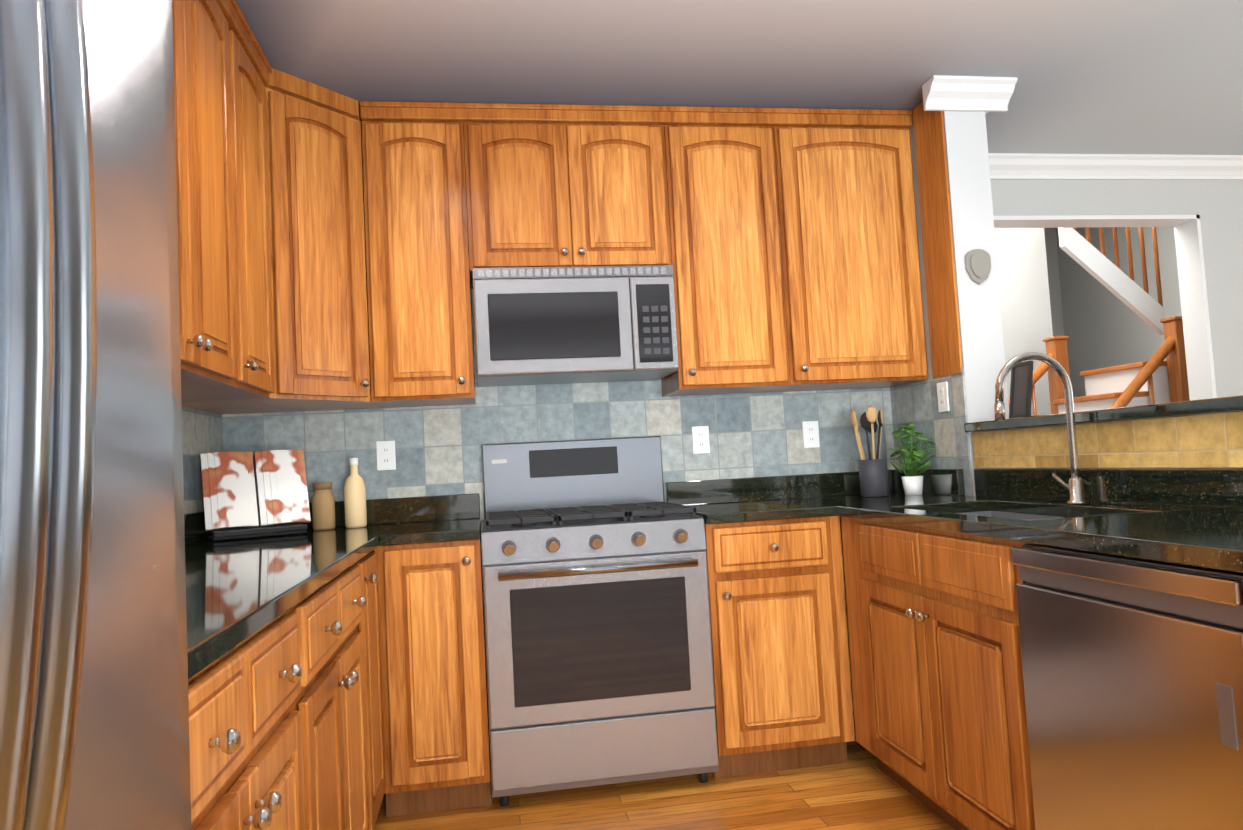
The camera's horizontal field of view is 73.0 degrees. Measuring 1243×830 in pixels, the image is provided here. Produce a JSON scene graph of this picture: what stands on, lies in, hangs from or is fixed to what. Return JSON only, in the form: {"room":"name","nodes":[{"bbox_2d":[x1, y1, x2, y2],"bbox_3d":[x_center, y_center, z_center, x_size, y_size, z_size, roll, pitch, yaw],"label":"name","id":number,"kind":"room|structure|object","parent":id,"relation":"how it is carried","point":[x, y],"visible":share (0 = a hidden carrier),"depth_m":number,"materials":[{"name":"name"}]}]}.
{"room":"kitchen","nodes":[
{"label":"kitchen","id":0,"kind":"room"},
{"bbox_2d":[222,279,853,710],"bbox_3d":[-0.102,0.079,3.556,2.960,2.480,0.120,-3,-3,-9],"label":"wall","id":1,"kind":"structure","parent":0,"point":[476,381],"depth_m":3.45,"materials":[{"name":"paint"}]},
{"bbox_2d":[181,68,380,414],"bbox_3d":[-1.235,-0.581,3.045,0.614,1.098,0.608,-3,-3,-9],"label":"upper cabinet","id":2,"kind":"object","parent":1,"relation":"attached to","point":[321,344],"visible":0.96,"depth_m":2.89,"materials":[{"name":"brown wood"}]},
{"bbox_2d":[359,101,490,407],"bbox_3d":[-0.742,-0.595,3.256,0.437,1.098,0.346,-3,-3,-9],"label":"upper cabinet","id":3,"kind":"object","parent":1,"relation":"attached to","point":[428,210],"depth_m":3.09,"materials":[{"name":"brown wood"}]},
{"bbox_2d":[222,379,895,522],"bbox_3d":[-0.170,0.133,3.476,2.779,0.570,0.008,-3,-3,-9],"label":"wall tile","id":4,"kind":"structure","parent":1,"relation":"attached to","point":[438,450],"depth_m":3.47,"materials":[{"name":"grey tile"}]},
{"bbox_2d":[376,441,395,469],"bbox_3d":[-0.936,0.161,3.342,0.072,0.115,0.008,-3,-3,-9],"label":"outlet","id":5,"kind":"object","parent":4,"relation":"attached to","point":[386,458],"depth_m":3.34,"materials":[{"name":"white plastic"}]},
{"bbox_2d":[692,426,709,453],"bbox_3d":[0.336,0.105,3.551,0.072,0.115,0.008,-3,-3,-9],"label":"outlet","id":6,"kind":"object","parent":4,"relation":"attached to","point":[700,434],"depth_m":3.55,"materials":[{"name":"white plastic"}]},
{"bbox_2d":[802,421,819,447],"bbox_3d":[0.819,0.084,3.630,0.072,0.115,0.008,-3,-3,-9],"label":"outlet","id":7,"kind":"object","parent":4,"relation":"attached to","point":[810,428],"depth_m":3.63,"materials":[{"name":"white plastic"}]},
{"bbox_2d":[483,103,654,267],"bbox_3d":[-0.226,-0.854,3.357,0.770,0.625,0.346,-3,-3,-9],"label":"upper cabinet","id":8,"kind":"object","parent":1,"relation":"attached to","point":[567,183],"depth_m":3.19,"materials":[{"name":"brown wood"}]},
{"bbox_2d":[473,265,677,386],"bbox_3d":[-0.193,-0.342,3.297,0.750,0.398,0.392,-3,-3,-9],"label":"microwave","id":9,"kind":"object","parent":8,"relation":"attached to","point":[556,325],"visible":1,"depth_m":3.11,"materials":[{"name":"silver metal"}]},
{"bbox_2d":[643,106,814,396],"bbox_3d":[0.388,-0.645,3.442,0.583,1.098,0.346,-3,-3,-9],"label":"upper cabinet","id":10,"kind":"object","parent":1,"relation":"attached to","point":[784,242],"depth_m":3.28,"materials":[{"name":"brown wood"}]},
{"bbox_2d":[795,108,934,390],"bbox_3d":[0.864,-0.666,3.521,0.652,1.098,0.346,-3,-3,-9],"label":"upper cabinet","id":11,"kind":"object","parent":1,"relation":"attached to","point":[865,299],"depth_m":3.36,"materials":[{"name":"brown wood"}]},
{"bbox_2d":[373,711,954,829],"bbox_3d":[2.661,1.036,0.701,7.800,0.050,14.100,-3,-3,-9],"label":"floor","id":12,"kind":"structure","parent":0,"point":[860,790],"depth_m":2.70,"materials":[{"name":"brown wood"}]},
{"bbox_2d":[0,0,190,829],"bbox_3d":[-0.640,0.292,0.339,0.779,1.745,0.910,-3,-3,-9],"label":"refrigerator","id":13,"kind":"object","parent":12,"relation":"on","point":[94,718],"visible":1,"depth_m":0.57,"materials":[{"name":"silver metal"}]},
{"bbox_2d":[188,594,319,829],"bbox_3d":[-0.829,0.779,1.140,0.633,0.884,0.749,-3,-3,-9],"label":"base cabinet","id":14,"kind":"object","parent":12,"relation":"on","point":[286,727],"depth_m":1.26,"materials":[{"name":"brown wood"}]},
{"bbox_2d":[184,493,480,680],"bbox_3d":[-0.851,0.322,2.068,0.977,0.135,2.524,-3,-3,-9],"label":"countertop","id":15,"kind":"structure","parent":14,"relation":"on","point":[239,591],"depth_m":2.10,"materials":[{"name":"stone"}]},
{"bbox_2d":[200,450,310,540],"bbox_3d":[-1.275,0.273,2.939,0.338,0.299,0.138,-1,-4,-34],"label":"cookbook","id":16,"kind":"object","parent":15,"relation":"on","point":[256,494],"visible":1,"depth_m":2.92,"materials":[{"name":"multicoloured paper"}]},
{"bbox_2d":[311,482,335,529],"bbox_3d":[-1.121,0.341,3.161,0.084,0.178,0.083,-3,-3,-9],"label":"glass jar","id":17,"kind":"object","parent":15,"relation":"on","point":[323,506],"visible":1,"depth_m":3.13,"materials":[{"name":"brown glass"}]},
{"bbox_2d":[344,458,366,527],"bbox_3d":[-1.012,0.294,3.192,0.080,0.264,0.079,-3,-3,-9],"label":"soap bottle","id":18,"kind":"object","parent":15,"relation":"on","point":[355,501],"visible":1,"depth_m":3.16,"materials":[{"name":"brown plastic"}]},
{"bbox_2d":[312,554,377,829],"bbox_3d":[-0.950,0.828,1.890,0.633,0.884,0.773,-3,-3,-9],"label":"base cabinet","id":19,"kind":"object","parent":12,"relation":"on","point":[342,607],"depth_m":2.01,"materials":[{"name":"brown wood"}]},
{"bbox_2d":[368,550,385,813],"bbox_3d":[-1.040,0.865,2.443,0.633,0.884,0.349,-3,-3,-9],"label":"base cabinet","id":20,"kind":"object","parent":12,"relation":"on","point":[373,587],"depth_m":2.56,"materials":[{"name":"brown wood"}]},
{"bbox_2d":[374,530,491,816],"bbox_3d":[-0.655,0.876,2.995,0.339,0.885,0.665,-3,-3,-9],"label":"base cabinet","id":21,"kind":"object","parent":12,"relation":"on","point":[434,688],"visible":0.98,"depth_m":2.71,"materials":[{"name":"brown wood"}]},
{"bbox_2d":[481,436,718,805],"bbox_3d":[-0.117,0.687,3.087,0.760,1.215,0.710,-3,-3,-9],"label":"gas range","id":22,"kind":"object","parent":12,"relation":"on","point":[599,660],"visible":0.96,"depth_m":2.81,"materials":[{"name":"silver metal"}]},
{"bbox_2d":[704,516,854,777],"bbox_3d":[0.511,0.825,3.186,0.490,0.885,0.668,-3,-3,-9],"label":"base cabinet","id":23,"kind":"object","parent":12,"relation":"on","point":[781,663],"visible":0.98,"depth_m":2.90,"materials":[{"name":"brown wood"}]},
{"bbox_2d":[666,474,821,523],"bbox_3d":[0.461,0.319,3.232,0.450,0.135,0.647,-3,-3,-9],"label":"countertop","id":24,"kind":"structure","parent":23,"relation":"on","point":[719,501],"depth_m":3.51,"materials":[{"name":"stone"}]},
{"bbox_2d":[841,510,1073,829],"bbox_3d":[1.119,0.751,2.468,0.615,0.885,1.059,-3,-3,-9],"label":"base cabinet","id":25,"kind":"object","parent":12,"relation":"on","point":[937,683],"visible":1,"depth_m":2.29,"materials":[{"name":"brown wood"}]},
{"bbox_2d":[818,468,1242,572],"bbox_3d":[1.096,0.241,2.464,0.621,0.135,2.372,-3,-3,-9],"label":"countertop","id":26,"kind":"structure","parent":25,"relation":"on","point":[1190,516],"depth_m":2.18,"materials":[{"name":"stone"}]},
{"bbox_2d":[850,405,888,496],"bbox_3d":[1.007,0.147,3.412,0.137,0.367,0.125,-3,-3,-9],"label":"utensil crock","id":27,"kind":"object","parent":26,"relation":"on","point":[873,475],"visible":1,"depth_m":3.38,"materials":[{"name":"grey ceramic"}]},
{"bbox_2d":[888,422,936,495],"bbox_3d":[1.167,0.173,3.372,0.211,0.294,0.222,-3,-3,-9],"label":"potted plant","id":28,"kind":"object","parent":26,"relation":"on","point":[912,484],"visible":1,"depth_m":3.34,"materials":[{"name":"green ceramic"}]},
{"bbox_2d":[956,511,1069,520],"bbox_3d":[1.118,0.406,2.416,0.390,0.200,0.776,-3,-3,-9],"label":"sink","id":29,"kind":"object","parent":26,"relation":"in","point":[1017,516],"visible":0.02,"depth_m":2.70,"materials":[{"name":"silver metal"}]},
{"bbox_2d":[994,352,1088,503],"bbox_3d":[1.212,0.042,2.488,0.265,0.450,0.131,-3,-3,-9],"label":"faucet","id":30,"kind":"object","parent":26,"relation":"on","point":[1075,486],"visible":1,"depth_m":2.45,"materials":[{"name":"silver metal"}]},
{"bbox_2d":[1008,316,1189,415],"bbox_3d":[2.316,0.683,4.881,1.855,2.370,0.710,-3,-3,-9],"label":"flight","id":31,"kind":"object","parent":12,"relation":"on","point":[1156,378],"visible":0.23,"depth_m":4.81,"materials":[{"name":"brown wood"}]},
{"bbox_2d":[1058,227,1164,334],"bbox_3d":[2.878,-1.247,4.998,0.657,1.572,0.060,-3,-3,-9],"label":"stair railing","id":32,"kind":"object","parent":31,"relation":"attached to","point":[1107,273],"visible":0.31,"depth_m":4.97,"materials":[{"name":"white wood"}]},
{"bbox_2d":[1011,544,1242,829],"bbox_3d":[1.236,0.702,1.640,0.587,0.875,0.613,-3,-3,-9],"label":"dishwasher","id":33,"kind":"object","parent":12,"relation":"on","point":[1132,668],"visible":0.96,"depth_m":1.57,"materials":[{"name":"silver metal"}]},
{"bbox_2d":[237,0,1242,154],"bbox_3d":[2.814,-1.603,-0.938,7.800,0.050,10.480,-3,-3,-9],"label":"ceiling","id":34,"kind":"structure","parent":0,"point":[1129,76],"depth_m":2.89,"materials":[{"name":"paint"}]},
{"bbox_2d":[994,228,1057,415],"bbox_3d":[2.027,-0.272,5.720,1.970,3.200,0.120,-3,-3,-9],"label":"wall","id":35,"kind":"structure","parent":0,"point":[1049,286],"depth_m":5.82,"materials":[{"name":"paint"}]},
{"bbox_2d":[1050,228,1065,335],"bbox_3d":[3.285,-0.261,7.079,0.930,3.200,0.100,-3,-3,-9],"label":"wall","id":36,"kind":"structure","parent":0,"point":[1053,242],"depth_m":7.15,"materials":[{"name":"paint"}]},
{"bbox_2d":[910,111,1242,495],"bbox_3d":[1.455,-0.061,2.560,0.200,2.480,2.355,-3,-3,-9],"label":"wall","id":37,"kind":"structure","parent":0,"point":[979,306],"depth_m":3.19,"materials":[{"name":"white paint"}]},
{"bbox_2d":[890,367,973,495],"bbox_3d":[1.246,0.089,3.414,0.008,0.500,0.570,-3,-3,-9],"label":"wall tile","id":38,"kind":"structure","parent":37,"relation":"attached to","point":[915,404],"depth_m":3.34,"materials":[{"name":"grey tile"}]},
{"bbox_2d":[937,382,949,411],"bbox_3d":[1.253,-0.070,3.277,0.008,0.115,0.072,-3,-3,-9],"label":"outlet","id":39,"kind":"object","parent":38,"relation":"attached to","point":[942,396],"visible":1,"depth_m":3.27,"materials":[{"name":"white plastic"}]},
{"bbox_2d":[922,75,1016,114],"bbox_3d":[1.267,-1.191,3.502,0.342,0.098,0.747,-3,-3,-9],"label":"crown molding","id":40,"kind":"structure","parent":37,"relation":"attached to","point":[986,95],"depth_m":3.17,"materials":[{"name":"white wood"}]},
{"bbox_2d":[964,249,990,284],"bbox_3d":[1.348,-0.560,3.171,0.100,0.135,0.018,-3,-3,-9],"label":"wall plaque","id":41,"kind":"object","parent":37,"relation":"attached to","point":[978,265],"visible":1,"depth_m":3.16,"materials":[{"name":"beige ceramic"}]},
{"bbox_2d":[964,395,1242,432],"bbox_3d":[1.619,-0.020,2.258,0.500,0.035,1.806,-3,-3,-9],"label":"bar","id":42,"kind":"object","parent":37,"relation":"on","point":[1230,404],"visible":0.71,"depth_m":2.31,"materials":[{"name":"black stone"}]},
{"bbox_2d":[1009,360,1038,418],"bbox_3d":[1.426,-0.087,2.967,0.077,0.200,0.111,-3,-3,-9],"label":"frame","id":43,"kind":"object","parent":42,"relation":"on","point":[1021,389],"visible":0.81,"depth_m":2.96,"materials":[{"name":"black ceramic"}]},
{"bbox_2d":[972,412,1242,467],"bbox_3d":[1.427,0.075,2.247,0.047,0.131,1.756,-3,-3,-9],"label":"wall tile","id":44,"kind":"structure","parent":37,"relation":"attached to","point":[1206,441],"depth_m":2.34,"materials":[{"name":"yellow tile"}]},
{"bbox_2d":[991,180,1242,397],"bbox_3d":[3.566,-0.072,4.341,4.540,2.480,0.120,-3,-3,-9],"label":"wall","id":45,"kind":"structure","parent":0,"point":[1216,206],"depth_m":4.21,"materials":[{"name":"paint"}]},
{"bbox_2d":[993,215,1216,399],"bbox_3d":[2.237,0.126,4.112,1.450,2.200,0.142,-3,-3,-9],"label":"trim","id":46,"kind":"structure","parent":45,"relation":"attached to","point":[1195,310],"depth_m":4.23,"materials":[{"name":"white wood"}]},
{"bbox_2d":[988,153,1242,179],"bbox_3d":[3.519,-1.265,4.306,4.540,0.098,0.085,-3,-3,-9],"label":"crown molding","id":47,"kind":"structure","parent":45,"relation":"attached to","point":[1022,166],"depth_m":4.12,"materials":[{"name":"white wood"}]},
{"bbox_2d":[1054,227,1181,397],"bbox_3d":[4.030,-0.370,5.877,0.100,3.200,2.720,-3,-3,-9],"label":"wall","id":48,"kind":"structure","parent":0,"point":[1102,331],"depth_m":6.60,"materials":[{"name":"paint"}]},
{"bbox_3d":[-0.825,-0.185,-1.710,0.150,2.480,10.300,-3,-3,-9],"label":"wall","id":49,"kind":"structure","parent":0,"visible":0},
{"bbox_2d":[182,406,222,513],"bbox_3d":[-1.340,0.146,1.997,0.008,0.500,2.531,-3,-3,-9],"label":"wall tile","id":50,"kind":"structure","parent":49,"relation":"attached to","point":[201,432],"depth_m":2.95,"materials":[{"name":"grey tile"}]},
{"bbox_2d":[172,0,255,395],"bbox_3d":[-1.192,-0.646,1.948,0.346,1.098,0.914,-3,-3,-9],"label":"upper cabinet","id":51,"kind":"object","parent":49,"relation":"attached to","point":[222,68],"depth_m":2.17,"materials":[{"name":"brown wood"}]},
{"bbox_2d":[181,16,273,400],"bbox_3d":[-1.280,-0.611,2.491,0.346,1.098,0.470,-3,-3,-9],"label":"upper cabinet","id":52,"kind":"object","parent":49,"relation":"attached to","point":[257,68],"depth_m":2.61,"materials":[{"name":"brown wood"}]}
]}

